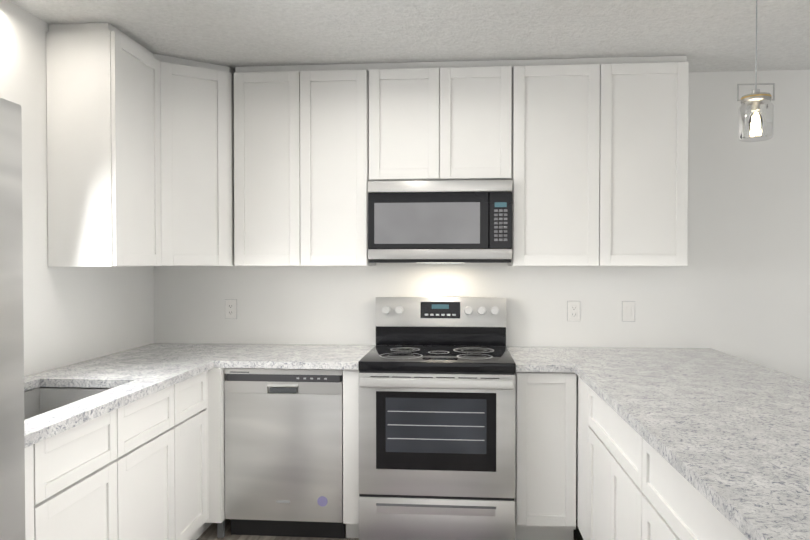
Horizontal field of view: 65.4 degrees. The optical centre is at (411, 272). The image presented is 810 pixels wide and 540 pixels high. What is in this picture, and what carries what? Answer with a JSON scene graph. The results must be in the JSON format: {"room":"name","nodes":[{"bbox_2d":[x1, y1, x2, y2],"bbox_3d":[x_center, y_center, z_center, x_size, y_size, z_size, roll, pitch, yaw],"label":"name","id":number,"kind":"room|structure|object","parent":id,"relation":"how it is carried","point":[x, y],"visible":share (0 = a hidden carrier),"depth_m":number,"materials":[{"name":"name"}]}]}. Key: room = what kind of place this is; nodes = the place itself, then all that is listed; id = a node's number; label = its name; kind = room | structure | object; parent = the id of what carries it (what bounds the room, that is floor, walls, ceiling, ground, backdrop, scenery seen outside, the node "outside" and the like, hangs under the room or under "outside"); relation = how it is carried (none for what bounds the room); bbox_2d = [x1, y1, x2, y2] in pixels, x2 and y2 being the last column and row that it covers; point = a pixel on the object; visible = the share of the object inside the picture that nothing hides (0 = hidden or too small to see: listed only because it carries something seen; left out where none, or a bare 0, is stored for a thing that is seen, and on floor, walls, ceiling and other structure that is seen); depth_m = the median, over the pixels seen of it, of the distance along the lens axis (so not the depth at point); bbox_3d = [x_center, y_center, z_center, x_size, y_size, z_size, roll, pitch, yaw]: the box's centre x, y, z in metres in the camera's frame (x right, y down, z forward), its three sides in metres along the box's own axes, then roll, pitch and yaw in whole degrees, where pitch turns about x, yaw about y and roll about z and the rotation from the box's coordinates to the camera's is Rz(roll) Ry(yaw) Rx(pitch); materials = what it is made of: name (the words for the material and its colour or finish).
{"room":"kitchen","nodes":[
{"label":"kitchen","id":0,"kind":"room"},
{"bbox_2d":[0,0,153,376],"bbox_3d":[-1.745,0.066,2.626,0.120,2.600,12.440,0,1,4],"label":"wall","id":1,"kind":"structure","parent":0,"point":[72,315],"depth_m":2.87,"materials":[{"name":"paint"}]},
{"bbox_2d":[46,23,234,266],"bbox_3d":[-1.318,-0.589,3.345,0.614,1.108,0.995,0,1,4],"label":"upper cabinet","id":2,"kind":"object","parent":1,"relation":"attached to","point":[140,155],"visible":0.96,"depth_m":3.03,"materials":[{"name":"white wood"}]},
{"bbox_2d":[197,519,582,539],"bbox_3d":[1.730,1.420,2.381,7.090,0.100,12.440,0,1,4],"label":"floor","id":3,"kind":"structure","parent":0,"point":[209,532],"depth_m":3.23,"materials":[{"name":"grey wood"}]},
{"bbox_2d":[0,98,24,539],"bbox_3d":[-1.329,0.500,1.072,0.909,1.780,0.921,0,1,4],"label":"refrigerator","id":4,"kind":"object","parent":3,"relation":"on","point":[12,481],"visible":1,"depth_m":1.45,"materials":[{"name":"grey metal"}]},
{"bbox_2d":[25,435,56,539],"bbox_3d":[-1.437,0.940,1.764,0.622,0.880,0.380,0,1,4],"label":"base cabinet","id":5,"kind":"object","parent":3,"relation":"on","point":[40,457],"depth_m":1.90,"materials":[{"name":"white wood"}]},
{"bbox_2d":[57,432,168,539],"bbox_3d":[-1.390,1.040,2.384,0.622,0.661,0.972,0,1,4],"label":"base cabinet","id":6,"kind":"object","parent":3,"relation":"on","point":[151,467],"depth_m":2.29,"materials":[{"name":"white wood"}]},
{"bbox_2d":[64,368,225,539],"bbox_3d":[-1.311,0.921,2.990,0.686,0.880,0.492,0,1,4],"label":"base cabinet","id":7,"kind":"object","parent":3,"relation":"on","point":[192,410],"depth_m":2.96,"materials":[{"name":"white wood"}]},
{"bbox_2d":[24,343,243,447],"bbox_3d":[-1.354,0.467,2.709,0.643,0.035,2.300,0,1,4],"label":"countertop","id":8,"kind":"structure","parent":7,"relation":"on","point":[134,374],"depth_m":2.71,"materials":[{"name":"stone"}]},
{"bbox_2d":[24,387,111,419],"bbox_3d":[-1.430,0.387,2.321,0.509,0.596,0.714,0,1,4],"label":"sink","id":9,"kind":"object","parent":8,"relation":"in","point":[39,400],"visible":0.1,"depth_m":2.67,"materials":[{"name":"silver metal"}]},
{"bbox_2d":[212,344,374,369],"bbox_3d":[-0.595,0.456,3.470,0.718,0.035,0.667,0,1,4],"label":"countertop","id":10,"kind":"structure","parent":7,"relation":"on","point":[266,356],"depth_m":3.31,"materials":[{"name":"stone"}]},
{"bbox_2d":[224,368,344,537],"bbox_3d":[-0.624,0.916,3.483,0.602,0.874,0.645,0,1,4],"label":"dishwasher","id":11,"kind":"object","parent":3,"relation":"on","point":[283,452],"visible":0.96,"depth_m":3.17,"materials":[{"name":"silver metal"}]},
{"bbox_2d":[358,297,515,539],"bbox_3d":[0.141,0.751,3.371,0.762,1.207,0.752,0,1,4],"label":"range","id":12,"kind":"object","parent":3,"relation":"on","point":[437,435],"visible":1,"depth_m":3.06,"materials":[{"name":"silver metal"}]},
{"bbox_2d":[343,370,576,539],"bbox_3d":[0.253,0.914,3.422,1.147,0.879,0.647,0,1,4],"label":"base cabinet","id":13,"kind":"object","parent":3,"relation":"on","point":[545,451],"visible":0.81,"depth_m":3.08,"materials":[{"name":"white wood"}]},
{"bbox_2d":[506,346,571,372],"bbox_3d":[0.654,0.457,3.375,0.254,0.035,0.667,0,1,4],"label":"countertop","id":14,"kind":"structure","parent":13,"relation":"on","point":[526,359],"depth_m":3.18,"materials":[{"name":"stone"}]},
{"bbox_2d":[576,376,583,539],"bbox_3d":[1.102,0.923,2.890,0.620,0.880,0.325,0,1,4],"label":"base cabinet","id":15,"kind":"object","parent":3,"relation":"on","point":[580,383],"depth_m":2.99,"materials":[{"name":"white wood"}]},
{"bbox_2d":[584,382,631,539],"bbox_3d":[1.061,0.931,2.345,0.620,0.880,0.889,0,1,4],"label":"base cabinet","id":16,"kind":"object","parent":3,"relation":"on","point":[607,437],"depth_m":2.50,"materials":[{"name":"white wood"}]},
{"bbox_2d":[632,428,748,539],"bbox_3d":[1.009,0.943,1.557,0.638,0.880,0.932,0,1,4],"label":"base cabinet","id":17,"kind":"object","parent":3,"relation":"on","point":[632,483],"depth_m":1.76,"materials":[{"name":"white wood"}]},
{"bbox_2d":[556,347,809,539],"bbox_3d":[1.176,0.473,2.357,0.892,0.035,2.617,0,1,4],"label":"countertop","id":18,"kind":"structure","parent":17,"relation":"on","point":[727,436],"depth_m":1.96,"materials":[{"name":"stone"}]},
{"bbox_2d":[8,0,809,71],"bbox_3d":[1.730,-1.180,2.341,7.090,0.100,12.440,0,1,4],"label":"ceiling","id":19,"kind":"structure","parent":0,"point":[711,35],"depth_m":2.95,"materials":[{"name":"white paint"}]},
{"bbox_2d":[737,0,774,141],"bbox_3d":[1.196,-0.794,2.190,0.145,0.665,0.145,0,1,4],"label":"pendant light","id":20,"kind":"object","parent":19,"relation":"hanging from","point":[756,98],"visible":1,"depth_m":2.18,"materials":[{"name":"glass"}]},
{"bbox_2d":[153,70,809,381],"bbox_3d":[1.829,0.050,3.666,6.850,2.600,0.100,0,1,4],"label":"wall","id":21,"kind":"structure","parent":0,"point":[738,285],"depth_m":3.64,"materials":[{"name":"paint"}]},
{"bbox_2d":[225,299,236,318],"bbox_3d":[-1.103,0.222,3.838,0.073,0.118,0.009,0,1,4],"label":"electrical outlet","id":22,"kind":"object","parent":21,"relation":"attached to","point":[230,304],"depth_m":3.84,"materials":[{"name":"grey plastic"}]},
{"bbox_2d":[234,56,688,265],"bbox_3d":[0.242,-0.592,3.553,2.437,1.108,0.342,0,1,4],"label":"upper cabinet","id":23,"kind":"object","parent":21,"relation":"attached to","point":[588,157],"visible":1,"depth_m":3.38,"materials":[{"name":"white wood"}]},
{"bbox_2d":[368,180,511,262],"bbox_3d":[0.161,-0.274,3.543,0.769,0.439,0.375,0,1,4],"label":"microwave","id":24,"kind":"object","parent":23,"relation":"attached to","point":[451,221],"visible":1,"depth_m":3.36,"materials":[{"name":"silver metal"}]},
{"bbox_2d":[567,301,579,320],"bbox_3d":[0.945,0.224,3.681,0.073,0.118,0.009,0,1,4],"label":"electrical outlet","id":25,"kind":"object","parent":21,"relation":"attached to","point":[573,307],"depth_m":3.68,"materials":[{"name":"grey plastic"}]},
{"bbox_2d":[622,301,634,321],"bbox_3d":[1.256,0.225,3.656,0.073,0.118,0.011,0,1,4],"label":"light switch","id":26,"kind":"object","parent":21,"relation":"attached to","point":[628,311],"depth_m":3.66,"materials":[{"name":"grey plastic"}]}
]}

